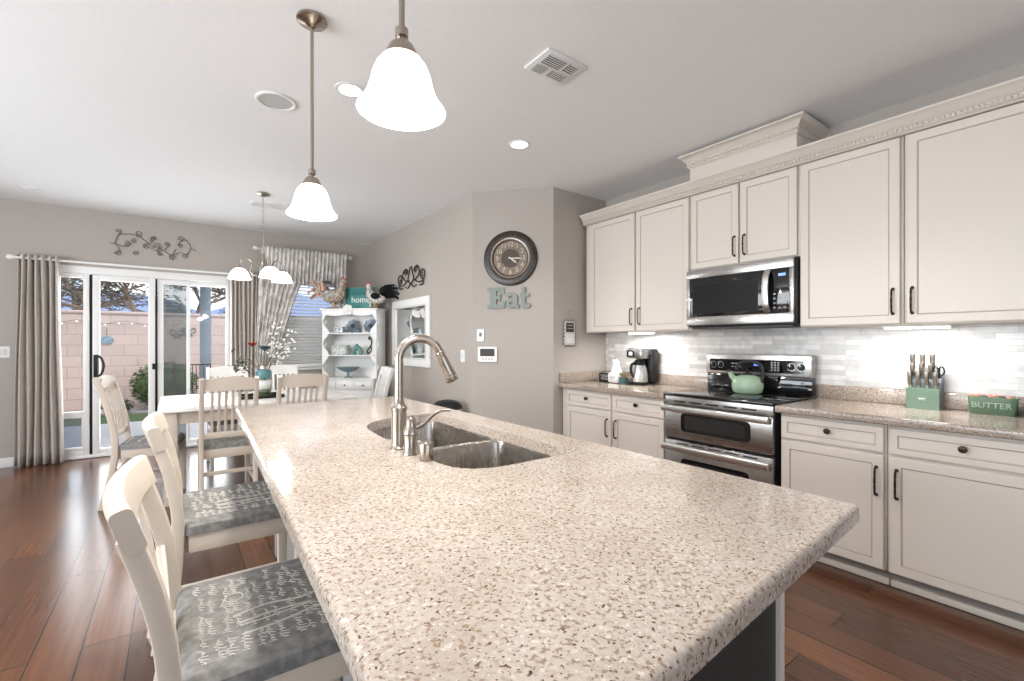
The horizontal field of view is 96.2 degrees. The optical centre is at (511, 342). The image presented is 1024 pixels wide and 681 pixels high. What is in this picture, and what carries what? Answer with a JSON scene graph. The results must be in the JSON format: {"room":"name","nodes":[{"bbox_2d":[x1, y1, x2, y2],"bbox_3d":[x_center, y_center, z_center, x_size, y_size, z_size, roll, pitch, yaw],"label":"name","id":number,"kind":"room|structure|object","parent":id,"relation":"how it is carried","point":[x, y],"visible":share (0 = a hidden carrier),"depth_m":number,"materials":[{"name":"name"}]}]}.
{"room":"kitchen","nodes":[
{"label":"kitchen","id":0,"kind":"room"},
{"bbox_2d":[0,198,368,457],"bbox_3d":[-4.745,-0.100,5.077,6.540,2.740,0.140,0,0,-36],"label":"wall","id":1,"kind":"structure","parent":0,"point":[67,233],"depth_m":5.16,"materials":[{"name":"beige paint"}]},
{"bbox_2d":[0,346,9,357],"bbox_3d":[-5.185,0.092,4.662,0.116,0.115,0.010,0,0,-36],"label":"light switch","id":2,"kind":"object","parent":1,"relation":"attached to","point":[4,350],"visible":1,"depth_m":4.67,"materials":[{"name":"white plastic"}]},
{"bbox_2d":[0,457,33,467],"bbox_3d":[-4.708,1.220,5.009,6.320,0.100,0.014,0,0,-36],"label":"baseboard","id":3,"kind":"structure","parent":1,"relation":"attached to","point":[4,462],"depth_m":4.68,"materials":[{"name":"white paint"}]},
{"bbox_2d":[6,254,258,276],"bbox_3d":[-4.170,-0.870,5.332,2.334,0.060,0.129,0,0,-36],"label":"curtain rod","id":4,"kind":"object","parent":1,"relation":"attached to","point":[8,256],"visible":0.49,"depth_m":5.12,"materials":[{"name":"white paint"}]},
{"bbox_2d":[14,253,63,467],"bbox_3d":[-4.899,0.174,4.755,0.370,2.168,0.116,0,0,-36],"label":"curtain","id":5,"kind":"object","parent":4,"relation":"hanging from","point":[38,384],"visible":1,"depth_m":4.75,"materials":[{"name":"beige fabric"}]},
{"bbox_2d":[228,270,257,430],"bbox_3d":[-3.416,0.174,5.840,0.330,2.168,0.107,0,0,-36],"label":"curtain","id":6,"kind":"object","parent":4,"relation":"hanging from","point":[242,293],"visible":0.52,"depth_m":5.83,"materials":[{"name":"beige fabric"}]},
{"bbox_2d":[59,264,228,460],"bbox_3d":[-4.238,0.212,5.384,1.720,2.105,0.171,0,0,-36],"label":"door","id":7,"kind":"structure","parent":1,"relation":"in","point":[97,274],"depth_m":5.13,"materials":[{"name":"white paint"}]},
{"bbox_2d":[112,229,194,259],"bbox_3d":[-4.181,-1.141,5.374,0.802,0.303,0.043,0,0,-36],"label":"wall art","id":8,"kind":"object","parent":1,"relation":"attached to","point":[154,246],"visible":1,"depth_m":5.36,"materials":[{"name":"grey metal"}]},
{"bbox_2d":[252,246,351,259],"bbox_3d":[-2.844,-1.225,6.302,1.269,0.060,0.129,0,0,-36],"label":"curtain rod","id":9,"kind":"object","parent":1,"relation":"attached to","point":[253,247],"visible":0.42,"depth_m":5.93,"materials":[{"name":"white paint"}]},
{"bbox_2d":[256,245,346,389],"bbox_3d":[-2.807,-0.013,6.199,1.140,2.485,0.112,0,0,-33],"label":"drape","id":10,"kind":"object","parent":9,"relation":"hanging from","point":[276,301],"visible":0.67,"depth_m":6.07,"materials":[{"name":"grey fabric"}]},
{"bbox_2d":[274,287,340,369],"bbox_3d":[-2.877,-0.240,6.393,0.990,1.220,0.125,0,0,-36],"label":"window","id":11,"kind":"structure","parent":1,"relation":"in","point":[339,304],"depth_m":6.40,"materials":[{"name":"white paint"}]},
{"bbox_2d":[274,283,338,366],"bbox_3d":[-2.856,-0.256,6.364,0.920,1.179,0.052,0,0,-36],"label":"window blind","id":12,"kind":"object","parent":11,"relation":"attached to","point":[317,325],"visible":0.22,"depth_m":6.36,"materials":[{"name":"white plastic"}]},
{"bbox_2d":[369,193,472,413],"bbox_3d":[-1.226,-0.100,5.721,0.100,2.740,2.980,0,0,-36],"label":"wall","id":13,"kind":"structure","parent":0,"point":[440,243],"depth_m":5.09,"materials":[{"name":"beige paint"}]},
{"bbox_2d":[392,295,430,367],"bbox_3d":[-1.255,-0.129,5.646,0.034,0.827,1.105,0,0,-36],"label":"mirror","id":14,"kind":"object","parent":13,"relation":"attached to","point":[410,317],"visible":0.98,"depth_m":5.57,"materials":[{"name":"white paint"}]},
{"bbox_2d":[398,265,424,289],"bbox_3d":[-1.244,-0.808,5.633,0.015,0.268,0.805,0,0,-36],"label":"wall art","id":15,"kind":"object","parent":13,"relation":"attached to","point":[415,266],"visible":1,"depth_m":5.60,"materials":[{"name":"grey metal"}]},
{"bbox_2d":[0,0,1023,244],"bbox_3d":[-1.164,-1.520,1.243,7.790,0.100,10.580,0,0,-36],"label":"ceiling","id":16,"kind":"structure","parent":0,"point":[146,108],"depth_m":2.61,"materials":[{"name":"white paint"}]},
{"bbox_2d":[228,192,292,282],"bbox_3d":[-2.418,-1.042,4.466,0.578,0.854,0.488,0,0,-36],"label":"chandelier","id":17,"kind":"object","parent":16,"relation":"hanging from","point":[268,272],"visible":1,"depth_m":4.46,"materials":[{"name":"silver metal"}]},
{"bbox_2d":[249,200,288,210],"bbox_3d":[-2.586,-1.460,4.886,0.360,0.019,0.170,0,0,-36],"label":"ceiling vent","id":18,"kind":"object","parent":16,"relation":"in","point":[252,202],"visible":0.97,"depth_m":4.86,"materials":[{"name":"white plastic"}]},
{"bbox_2d":[255,91,295,110],"bbox_3d":[-1.433,-1.464,2.787,0.224,0.010,0.224,0,0,-36],"label":"ceiling speaker","id":19,"kind":"object","parent":16,"relation":"attached to","point":[272,100],"visible":1,"depth_m":2.78,"materials":[{"name":"white plastic"}]},
{"bbox_2d":[259,94,292,108],"bbox_3d":[-1.433,-1.466,2.787,0.186,0.002,0.186,0,0,-36],"label":"grille","id":20,"kind":"object","parent":19,"relation":"attached to","point":[271,101],"depth_m":2.79,"materials":[{"name":"grey metal"}]},
{"bbox_2d":[286,9,336,220],"bbox_3d":[-0.907,-1.024,2.082,0.216,0.889,0.216,0,0,-36],"label":"pendant light","id":21,"kind":"object","parent":16,"relation":"hanging from","point":[311,202],"visible":1,"depth_m":2.07,"materials":[{"name":"white glass"}]},
{"bbox_2d":[334,82,364,98],"bbox_3d":[-0.941,-1.466,2.667,0.170,0.007,0.170,0,0,-36],"label":"recessed light","id":22,"kind":"object","parent":16,"relation":"in","point":[346,89],"visible":0.95,"depth_m":2.65,"materials":[{"name":"white plastic"}]},
{"bbox_2d":[356,0,444,130],"bbox_3d":[-0.276,-1.024,1.149,0.216,0.889,0.216,0,0,-36],"label":"pendant light","id":23,"kind":"object","parent":16,"relation":"hanging from","point":[399,94],"visible":1,"depth_m":1.14,"materials":[{"name":"white glass"}]},
{"bbox_2d":[508,139,530,149],"bbox_3d":[0.053,-1.466,3.398,0.170,0.007,0.170,0,0,-36],"label":"recessed light","id":24,"kind":"object","parent":16,"relation":"in","point":[519,144],"visible":1,"depth_m":3.39,"materials":[{"name":"white plastic"}]},
{"bbox_2d":[524,48,585,84],"bbox_3d":[0.230,-1.460,2.437,0.265,0.019,0.200,0,0,-36],"label":"ceiling vent","id":25,"kind":"object","parent":16,"relation":"in","point":[552,65],"visible":1,"depth_m":2.42,"materials":[{"name":"white plastic"}]},
{"bbox_2d":[0,446,1023,680],"bbox_3d":[-1.126,1.320,1.276,7.690,0.100,10.390,0,0,-36],"label":"floor","id":26,"kind":"structure","parent":0,"point":[71,610],"depth_m":2.18,"materials":[{"name":"brown wood"}]},
{"bbox_2d":[92,375,185,510],"bbox_3d":[-3.017,0.766,3.750,0.538,1.019,0.392,0,0,-28],"label":"dining chair","id":27,"kind":"object","parent":26,"relation":"on","point":[107,388],"visible":0.56,"depth_m":3.62,"materials":[{"name":"beige paint"}]},
{"bbox_2d":[119,432,185,449],"bbox_3d":[-2.952,0.802,3.785,0.390,0.046,0.387,0,0,-28],"label":"seat cushion","id":28,"kind":"object","parent":27,"relation":"on","point":[140,442],"depth_m":3.63,"materials":[{"name":"grey fabric"}]},
{"bbox_2d":[141,411,298,680],"bbox_3d":[-1.155,0.777,1.852,0.541,0.991,0.492,0,0,-36],"label":"counter stool","id":29,"kind":"object","parent":26,"relation":"on","point":[201,520],"visible":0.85,"depth_m":1.71,"materials":[{"name":"white wood"}]},
{"bbox_2d":[182,480,280,535],"bbox_3d":[-1.102,0.647,1.883,0.416,0.045,0.450,0,0,-36],"label":"seat cushion","id":30,"kind":"object","parent":29,"relation":"on","point":[213,511],"depth_m":1.75,"materials":[{"name":"grey fabric"}]},
{"bbox_2d":[102,455,349,680],"bbox_3d":[-0.623,0.777,1.101,0.541,0.991,0.492,0,0,-36],"label":"counter stool","id":31,"kind":"object","parent":26,"relation":"on","point":[266,623],"visible":0.7,"depth_m":0.99,"materials":[{"name":"white wood"}]},
{"bbox_2d":[176,558,340,680],"bbox_3d":[-0.570,0.647,1.132,0.416,0.045,0.450,0,0,-36],"label":"seat cushion","id":32,"kind":"object","parent":31,"relation":"on","point":[266,623],"depth_m":1.02,"materials":[{"name":"grey fabric"}]},
{"bbox_2d":[197,376,258,489],"bbox_3d":[-2.305,0.766,3.716,0.392,1.019,0.538,0,0,-36],"label":"dining chair","id":33,"kind":"object","parent":26,"relation":"on","point":[211,445],"visible":0.92,"depth_m":3.56,"materials":[{"name":"beige wood"}]},
{"bbox_2d":[197,436,248,449],"bbox_3d":[-2.349,0.802,3.776,0.387,0.046,0.390,0,0,-36],"label":"seat cushion","id":34,"kind":"object","parent":33,"relation":"on","point":[237,442],"depth_m":3.64,"materials":[{"name":"grey fabric"}]},
{"bbox_2d":[206,366,252,470],"bbox_3d":[-3.013,0.766,4.895,0.392,1.019,0.538,0,0,-36],"label":"dining chair","id":35,"kind":"object","parent":26,"relation":"on","point":[224,371],"visible":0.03,"depth_m":4.97,"materials":[{"name":"white wood"}]},
{"bbox_2d":[208,419,237,425],"bbox_3d":[-2.970,0.802,4.835,0.387,0.046,0.390,0,0,-36],"label":"seat cushion","id":36,"kind":"object","parent":35,"relation":"on","point":[235,420],"depth_m":4.66,"materials":[{"name":"grey fabric"}]},
{"bbox_2d":[157,387,356,506],"bbox_3d":[-2.414,0.889,4.386,1.515,0.762,1.110,0,0,-36],"label":"dining table","id":37,"kind":"object","parent":26,"relation":"on","point":[176,409],"visible":0.44,"depth_m":3.85,"materials":[{"name":"white wood"}]},
{"bbox_2d":[241,392,284,399],"bbox_3d":[-2.350,0.494,4.303,0.350,0.028,0.280,0,0,-36],"label":"serving tray","id":38,"kind":"object","parent":37,"relation":"on","point":[273,394],"visible":0.48,"depth_m":4.22,"materials":[{"name":"black plastic"}]},
{"bbox_2d":[255,369,271,395],"bbox_3d":[-2.334,0.375,4.314,0.140,0.251,0.140,0,0,-36],"label":"vase","id":39,"kind":"object","parent":38,"relation":"on","point":[265,386],"visible":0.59,"depth_m":4.26,"materials":[{"name":"multicoloured glass"}]},
{"bbox_2d":[226,364,260,379],"bbox_3d":[-2.445,0.284,4.213,0.284,0.194,0.117,0,0,-21],"label":"eucalyptus sprig","id":40,"kind":"object","parent":39,"relation":"in","point":[235,368],"visible":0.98,"depth_m":4.18,"materials":[{"name":"green plant"}]},
{"bbox_2d":[267,330,296,368],"bbox_3d":[-2.218,0.136,4.402,0.297,0.529,0.078,0,0,-36],"label":"branch","id":41,"kind":"object","parent":39,"relation":"in","point":[287,335],"visible":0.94,"depth_m":4.40,"materials":[{"name":"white plant"}]},
{"bbox_2d":[260,365,298,389],"bbox_3d":[-2.594,0.766,5.202,0.392,1.019,0.538,0,0,-36],"label":"dining chair","id":42,"kind":"object","parent":26,"relation":"on","point":[276,369],"visible":0.06,"depth_m":5.40,"materials":[{"name":"white paint"}]},
{"bbox_2d":[276,374,328,404],"bbox_3d":[-1.881,0.766,4.026,0.392,1.019,0.538,0,0,-36],"label":"dining chair","id":43,"kind":"object","parent":26,"relation":"on","point":[296,380],"visible":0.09,"depth_m":3.83,"materials":[{"name":"beige paint"}]},
{"bbox_2d":[318,304,386,398],"bbox_3d":[-2.115,0.383,6.068,0.800,1.774,0.405,0,0,9],"label":"hutch","id":44,"kind":"object","parent":26,"relation":"on","point":[362,384],"visible":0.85,"depth_m":6.12,"materials":[{"name":"white paint"}]},
{"bbox_2d":[307,277,345,308],"bbox_3d":[-2.472,-0.668,6.115,0.579,0.432,0.211,0,0,1],"label":"rooster figurine","id":45,"kind":"object","parent":44,"relation":"on","point":[336,296],"visible":0.94,"depth_m":6.07,"materials":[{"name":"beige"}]},
{"bbox_2d":[331,345,349,354],"bbox_3d":[-2.293,0.089,6.139,0.219,0.130,0.104,0,0,9],"label":"patterned canister","id":46,"kind":"object","parent":44,"relation":"on","point":[335,349],"visible":1,"depth_m":6.09,"materials":[{"name":"white ceramic"}]},
{"bbox_2d":[336,366,358,377],"bbox_3d":[-2.159,0.386,6.047,0.298,0.138,0.298,0,0,-36],"label":"pedestal bowl","id":47,"kind":"object","parent":44,"relation":"on","point":[348,369],"visible":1,"depth_m":6.00,"materials":[{"name":"teal glass"}]},
{"bbox_2d":[323,354,374,355],"bbox_3d":[-2.108,0.164,6.112,0.718,0.018,0.285,0,0,9],"label":"shelf","id":48,"kind":"object","parent":44,"relation":"attached to","point":[323,354],"depth_m":5.99,"materials":[{"name":"white paint"}]},
{"bbox_2d":[346,319,358,332],"bbox_3d":[-2.143,-0.230,6.179,0.188,0.185,0.046,0,0,6],"label":"plate","id":49,"kind":"object","parent":44,"relation":"on","point":[352,325],"visible":0.98,"depth_m":6.18,"materials":[{"name":"blue ceramic"}]},
{"bbox_2d":[329,376,377,379],"bbox_3d":[-2.113,0.465,6.078,0.784,0.020,0.385,0,0,9],"label":"countertop","id":50,"kind":"structure","parent":44,"relation":"on","point":[332,377],"depth_m":5.91,"materials":[{"name":"white paint"}]},
{"bbox_2d":[345,287,374,307],"bbox_3d":[-2.036,-0.599,6.151,0.406,0.292,0.033,0,0,9],"label":"home sign","id":51,"kind":"object","parent":44,"relation":"on","point":[356,297],"visible":0.81,"depth_m":6.15,"materials":[{"name":"teal wood"}]},
{"bbox_2d":[363,319,375,332],"bbox_3d":[-1.886,-0.232,6.109,0.192,0.189,0.047,0,0,6],"label":"plate","id":52,"kind":"object","parent":44,"relation":"on","point":[370,323],"visible":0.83,"depth_m":6.12,"materials":[{"name":"blue ceramic"}]},
{"bbox_2d":[365,282,399,308],"bbox_3d":[-1.692,-0.625,5.955,0.462,0.345,0.169,0,0,17],"label":"rooster figurine","id":53,"kind":"object","parent":44,"relation":"on","point":[386,291],"visible":0.95,"depth_m":5.93,"materials":[{"name":"white ceramic"}]},
{"bbox_2d":[373,366,394,397],"bbox_3d":[-1.579,0.766,4.934,0.538,1.019,0.392,0,0,-30],"label":"dining chair","id":54,"kind":"object","parent":26,"relation":"on","point":[384,379],"visible":0.09,"depth_m":5.03,"materials":[{"name":"white paint"}]},
{"bbox_2d":[433,399,462,410],"bbox_3d":[-0.641,0.915,4.525,0.314,0.710,0.314,0,0,-36],"label":"trash can","id":55,"kind":"object","parent":26,"relation":"on","point":[447,403],"visible":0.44,"depth_m":4.44,"materials":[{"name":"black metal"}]},
{"bbox_2d":[275,532,784,680],"bbox_3d":[-0.358,0.845,1.934,0.767,0.851,2.507,0,0,-36],"label":"kitchen island","id":56,"kind":"object","parent":26,"relation":"on","point":[757,653],"visible":0.02,"depth_m":1.08,"materials":[{"name":"grey wood"}]},
{"bbox_2d":[235,396,859,680],"bbox_3d":[-0.424,0.398,1.813,1.126,0.041,2.823,0,0,-36],"label":"island countertop","id":57,"kind":"structure","parent":56,"relation":"on","point":[587,561],"depth_m":0.85,"materials":[{"name":"beige stone"}]},
{"bbox_2d":[389,334,457,449],"bbox_3d":[-0.319,0.172,1.680,0.253,0.408,0.070,0,0,-21],"label":"faucet","id":58,"kind":"object","parent":57,"relation":"on","point":[398,409],"visible":0.98,"depth_m":1.63,"materials":[{"name":"silver metal"}]},
{"bbox_2d":[402,409,449,455],"bbox_3d":[-0.292,0.300,1.567,0.159,0.153,0.056,0,0,-14],"label":"mixer tap","id":59,"kind":"object","parent":57,"relation":"on","point":[411,432],"visible":0.98,"depth_m":1.54,"materials":[{"name":"silver metal"}]},
{"bbox_2d":[419,440,432,461],"bbox_3d":[-0.276,0.346,1.474,0.045,0.060,0.045,0,0,-36],"label":"air gap","id":60,"kind":"object","parent":57,"relation":"on","point":[425,447],"visible":1,"depth_m":1.46,"materials":[{"name":"silver metal"}]},
{"bbox_2d":[372,421,552,468],"bbox_3d":[-0.282,0.518,1.900,0.508,0.202,1.158,0,0,-36],"label":"sink","id":61,"kind":"object","parent":57,"relation":"in","point":[452,446],"visible":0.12,"depth_m":1.93,"materials":[{"name":"silver metal"}]},
{"bbox_2d":[563,388,667,458],"bbox_3d":[1.048,0.846,4.079,0.667,0.849,1.145,0,0,-36],"label":"base cabinet","id":62,"kind":"object","parent":26,"relation":"on","point":[636,424],"visible":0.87,"depth_m":3.82,"materials":[{"name":"beige paint"}]},
{"bbox_2d":[558,370,708,398],"bbox_3d":[1.048,0.351,4.082,0.663,0.138,1.165,0,0,-36],"label":"countertop","id":63,"kind":"structure","parent":62,"relation":"on","point":[585,380],"depth_m":4.02,"materials":[{"name":"brown stone"}]},
{"bbox_2d":[608,359,621,382],"bbox_3d":[0.984,0.266,4.333,0.113,0.222,0.130,0,0,-36],"label":"figurine","id":64,"kind":"object","parent":63,"relation":"on","point":[613,376],"visible":0.94,"depth_m":4.31,"materials":[{"name":"white ceramic"}]},
{"bbox_2d":[618,371,627,383],"bbox_3d":[1.026,0.320,4.227,0.083,0.114,0.092,0,0,33],"label":"succulent pot","id":65,"kind":"object","parent":63,"relation":"on","point":[623,379],"visible":0.99,"depth_m":4.20,"materials":[{"name":"teal ceramic"}]},
{"bbox_2d":[627,348,657,385],"bbox_3d":[1.179,0.211,4.157,0.247,0.330,0.198,0,0,-36],"label":"coffee maker","id":66,"kind":"object","parent":63,"relation":"on","point":[644,371],"visible":1,"depth_m":4.11,"materials":[{"name":"black plastic"}]},
{"bbox_2d":[661,353,815,486],"bbox_3d":[1.592,0.677,3.269,0.689,1.185,0.772,0,0,-36],"label":"range","id":67,"kind":"object","parent":26,"relation":"on","point":[723,430],"visible":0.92,"depth_m":3.14,"materials":[{"name":"silver metal"}]},
{"bbox_2d":[664,388,812,405],"bbox_3d":[1.585,0.374,3.265,0.585,0.022,0.772,0,0,-36],"label":"cooktop","id":68,"kind":"object","parent":67,"relation":"in","point":[726,396],"depth_m":3.16,"materials":[{"name":"black glass"}]},
{"bbox_2d":[727,360,764,393],"bbox_3d":[1.706,0.240,3.326,0.208,0.242,0.211,0,0,1],"label":"kettle","id":69,"kind":"object","parent":67,"relation":"on","point":[745,383],"visible":1,"depth_m":3.26,"materials":[{"name":"green ceramic"}]},
{"bbox_2d":[781,413,890,584],"bbox_3d":[2.018,0.846,2.753,0.667,0.849,0.516,0,0,-36],"label":"base cabinet","id":70,"kind":"object","parent":26,"relation":"on","point":[842,460],"visible":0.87,"depth_m":2.51,"materials":[{"name":"beige paint"}]},
{"bbox_2d":[888,425,1023,630],"bbox_3d":[2.364,0.846,2.281,0.667,0.849,0.648,0,0,-36],"label":"base cabinet","id":71,"kind":"object","parent":26,"relation":"on","point":[956,500],"visible":0.98,"depth_m":2.15,"materials":[{"name":"beige paint"}]},
{"bbox_2d":[775,384,1023,440],"bbox_3d":[2.214,0.351,2.489,0.663,0.138,1.202,0,0,-36],"label":"countertop","id":72,"kind":"structure","parent":71,"relation":"on","point":[883,406],"depth_m":2.51,"materials":[{"name":"brown stone"}]},
{"bbox_2d":[906,370,943,410],"bbox_3d":[2.379,0.269,2.643,0.128,0.215,0.145,0,0,-36],"label":"knife block","id":73,"kind":"object","parent":72,"relation":"on","point":[931,398],"visible":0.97,"depth_m":2.61,"materials":[{"name":"green wood"}]},
{"bbox_2d":[968,395,1018,416],"bbox_3d":[2.543,0.331,2.428,0.098,0.092,0.182,0,0,-36],"label":"butter dish","id":74,"kind":"object","parent":72,"relation":"on","point":[978,405],"visible":0.99,"depth_m":2.40,"materials":[{"name":"green ceramic"}]},
{"bbox_2d":[473,187,552,432],"bbox_3d":[0.014,-0.100,4.463,0.793,2.740,0.114,0,0,12],"label":"wall","id":75,"kind":"structure","parent":0,"point":[517,388],"depth_m":4.40,"materials":[{"name":"beige paint"}]},
{"bbox_2d":[478,347,496,361],"bbox_3d":[-0.237,0.110,4.444,0.190,0.144,0.024,0,0,12],"label":"thermostat","id":76,"kind":"object","parent":75,"relation":"attached to","point":[485,354],"visible":1,"depth_m":4.43,"materials":[{"name":"white plastic"}]},
{"bbox_2d":[487,287,530,308],"bbox_3d":[-0.027,-0.432,4.401,0.429,0.206,0.022,0,0,12],"label":"eat sign","id":77,"kind":"object","parent":75,"relation":"attached to","point":[493,291],"visible":1,"depth_m":4.39,"materials":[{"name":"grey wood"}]},
{"bbox_2d":[484,231,537,285],"bbox_3d":[-0.016,-0.812,4.392,0.528,0.528,0.036,0,0,12],"label":"wall clock","id":78,"kind":"object","parent":75,"relation":"attached to","point":[511,257],"visible":1,"depth_m":4.39,"materials":[{"name":"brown metal"}]},
{"bbox_2d":[553,187,605,434],"bbox_3d":[0.692,-0.100,4.608,0.820,2.740,0.100,0,0,-36],"label":"wall","id":79,"kind":"structure","parent":0,"point":[569,232],"depth_m":4.45,"materials":[{"name":"beige paint"}]},
{"bbox_2d":[563,309,575,346],"bbox_3d":[0.557,-0.146,4.437,0.178,0.372,0.017,0,0,-36],"label":"hanging wall sign","id":80,"kind":"object","parent":79,"relation":"attached to","point":[569,329],"visible":1,"depth_m":4.43,"materials":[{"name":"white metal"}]},
{"bbox_2d":[606,63,1023,398],"bbox_3d":[3.008,-0.100,2.053,0.100,2.740,6.760,0,0,-36],"label":"wall","id":81,"kind":"structure","parent":0,"point":[1016,71],"depth_m":2.81,"materials":[{"name":"beige paint"}]},
{"bbox_2d":[587,196,712,332],"bbox_3d":[1.175,-0.637,4.140,0.375,1.070,1.137,0,0,-36],"label":"upper cabinet","id":82,"kind":"object","parent":81,"relation":"attached to","point":[638,263],"visible":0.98,"depth_m":3.97,"materials":[{"name":"beige paint"}]},
{"bbox_2d":[579,76,1023,226],"bbox_3d":[1.738,-1.196,3.349,0.398,0.096,3.112,0,0,-36],"label":"crown molding","id":83,"kind":"structure","parent":82,"relation":"attached to","point":[1010,92],"depth_m":2.75,"materials":[{"name":"beige paint"}]},
{"bbox_2d":[691,165,799,270],"bbox_3d":[1.743,-0.869,3.364,0.375,0.607,0.779,0,0,-36],"label":"upper cabinet","id":84,"kind":"object","parent":81,"relation":"attached to","point":[757,219],"visible":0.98,"depth_m":3.23,"materials":[{"name":"beige paint"}]},
{"bbox_2d":[687,257,804,329],"bbox_3d":[1.719,-0.332,3.346,0.435,0.448,0.772,0,0,-36],"label":"microwave","id":85,"kind":"object","parent":84,"relation":"attached to","point":[760,294],"visible":0.98,"depth_m":3.19,"materials":[{"name":"silver metal"}]},
{"bbox_2d":[678,111,829,180],"bbox_3d":[1.729,-1.349,3.355,0.424,0.206,0.892,0,0,-36],"label":"crown molding","id":86,"kind":"structure","parent":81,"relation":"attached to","point":[798,129],"depth_m":3.15,"materials":[{"name":"beige paint"}]},
{"bbox_2d":[606,324,1023,396],"bbox_3d":[2.021,0.065,3.310,0.008,0.450,3.555,0,0,-36],"label":"backsplash","id":87,"kind":"structure","parent":81,"relation":"attached to","point":[988,359],"depth_m":2.93,"materials":[{"name":"tile"}]},
{"bbox_2d":[800,135,904,327],"bbox_3d":[2.129,-0.637,2.837,0.375,1.070,0.519,0,0,-36],"label":"upper cabinet","id":88,"kind":"object","parent":81,"relation":"attached to","point":[852,203],"visible":0.97,"depth_m":2.72,"materials":[{"name":"beige paint"}]},
{"bbox_2d":[905,102,1023,324],"bbox_3d":[2.464,-0.637,2.379,0.375,1.070,0.608,0,0,-36],"label":"upper cabinet","id":89,"kind":"object","parent":81,"relation":"attached to","point":[964,178],"visible":1,"depth_m":2.34,"materials":[{"name":"beige paint"}]},
{"bbox_2d":[882,324,952,328],"bbox_3d":[2.270,-0.091,2.579,0.040,0.020,0.300,0,0,-36],"label":"light bar","id":90,"kind":"object","parent":89,"relation":"attached to","point":[934,325],"visible":1,"depth_m":2.56,"materials":[{"name":"white plastic"}]},
{"label":"outside","id":91,"kind":"structure","parent":0,"visible":0},
{"bbox_2d":[61,275,190,312],"bbox_3d":[-10.375,-0.616,11.179,2.946,3.870,5.291,0,0,-3],"label":"tree","id":92,"kind":"object","parent":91,"point":[130,305],"visible":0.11,"depth_m":11.53,"materials":[{"name":"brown plant"}]},
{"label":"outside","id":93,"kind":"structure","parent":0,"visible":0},
{"bbox_2d":[157,284,225,313],"bbox_3d":[-8.026,-0.706,12.566,4.919,4.038,3.115,0,0,38],"label":"tree","id":94,"kind":"object","parent":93,"point":[219,291],"visible":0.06,"depth_m":11.89,"materials":[{"name":"green plant"}]},
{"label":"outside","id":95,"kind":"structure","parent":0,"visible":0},
{"bbox_2d":[61,276,163,310],"bbox_3d":[-11.188,-0.858,11.551,4.048,4.343,3.428,0,0,-36],"label":"tree","id":96,"kind":"object","parent":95,"point":[118,301],"visible":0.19,"depth_m":11.65,"materials":[{"name":"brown plant"}]},
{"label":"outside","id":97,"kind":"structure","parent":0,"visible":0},
{"bbox_2d":[61,289,334,315],"bbox_3d":[-62.512,-3.820,76.931,150.000,16.181,26.000,0,0,-36],"label":"hills","id":98,"kind":"structure","parent":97,"point":[141,308],"depth_m":83.79,"materials":[{"name":"blue"}]},
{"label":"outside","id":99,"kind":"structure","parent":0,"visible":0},
{"bbox_2d":[72,407,157,416],"bbox_3d":[-7.100,1.345,8.853,15.000,0.130,0.875,0,0,-36],"label":"gravel bed","id":100,"kind":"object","parent":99,"point":[136,410],"visible":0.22,"depth_m":8.58,"materials":[{"name":"beige gravel"}]},
{"bbox_2d":[100,398,136,412],"bbox_3d":[-7.142,1.140,8.335,0.528,0.291,0.438,0,0,-36],"label":"shrub","id":101,"kind":"object","parent":100,"relation":"on","point":[128,404],"visible":0.24,"depth_m":8.38,"materials":[{"name":"green plant"}]},
{"bbox_2d":[129,361,198,406],"bbox_3d":[-6.813,0.816,9.020,1.154,0.927,0.906,0,0,-36],"label":"bush","id":102,"kind":"object","parent":100,"relation":"on","point":[140,386],"visible":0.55,"depth_m":8.80,"materials":[{"name":"green plant"}]},
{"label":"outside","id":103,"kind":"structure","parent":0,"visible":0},
{"bbox_2d":[64,413,147,426],"bbox_3d":[-6.502,1.355,8.036,15.000,0.110,1.150,0,0,-36],"label":"lawn","id":104,"kind":"structure","parent":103,"point":[140,416],"depth_m":7.80,"materials":[{"name":"green plant"}]},
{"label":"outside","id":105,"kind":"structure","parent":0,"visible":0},
{"bbox_2d":[64,421,223,453],"bbox_3d":[-4.944,1.350,6.754,10.000,0.120,2.760,0,0,-36],"label":"patio slab","id":106,"kind":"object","parent":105,"point":[73,434],"depth_m":6.54,"materials":[{"name":"concrete"}]},
{"bbox_2d":[173,364,210,395],"bbox_3d":[-5.097,0.820,7.336,0.519,0.944,0.639,0,0,-36],"label":"patio chair","id":107,"kind":"object","parent":106,"relation":"on","point":[181,365],"visible":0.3,"depth_m":7.49,"materials":[{"name":"grey metal"}]},
{"bbox_2d":[200,287,210,393],"bbox_3d":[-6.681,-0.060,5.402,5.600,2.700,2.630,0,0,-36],"label":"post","id":108,"kind":"object","parent":106,"relation":"on","point":[205,292],"visible":0.1,"depth_m":7.77,"materials":[{"name":"grey"}]},
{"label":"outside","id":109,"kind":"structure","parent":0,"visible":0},
{"bbox_2d":[61,310,321,411],"bbox_3d":[-7.029,0.375,9.602,18.000,1.990,0.240,0,0,-36],"label":"wall","id":110,"kind":"structure","parent":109,"point":[123,357],"depth_m":9.08,"materials":[{"name":"pink brick"}]},
{"bbox_2d":[100,336,113,343],"bbox_3d":[-7.835,-0.138,8.875,0.212,0.305,0.020,0,0,-36],"label":"wall plaque","id":111,"kind":"object","parent":110,"relation":"attached to","point":[105,339],"visible":0.94,"depth_m":8.87,"materials":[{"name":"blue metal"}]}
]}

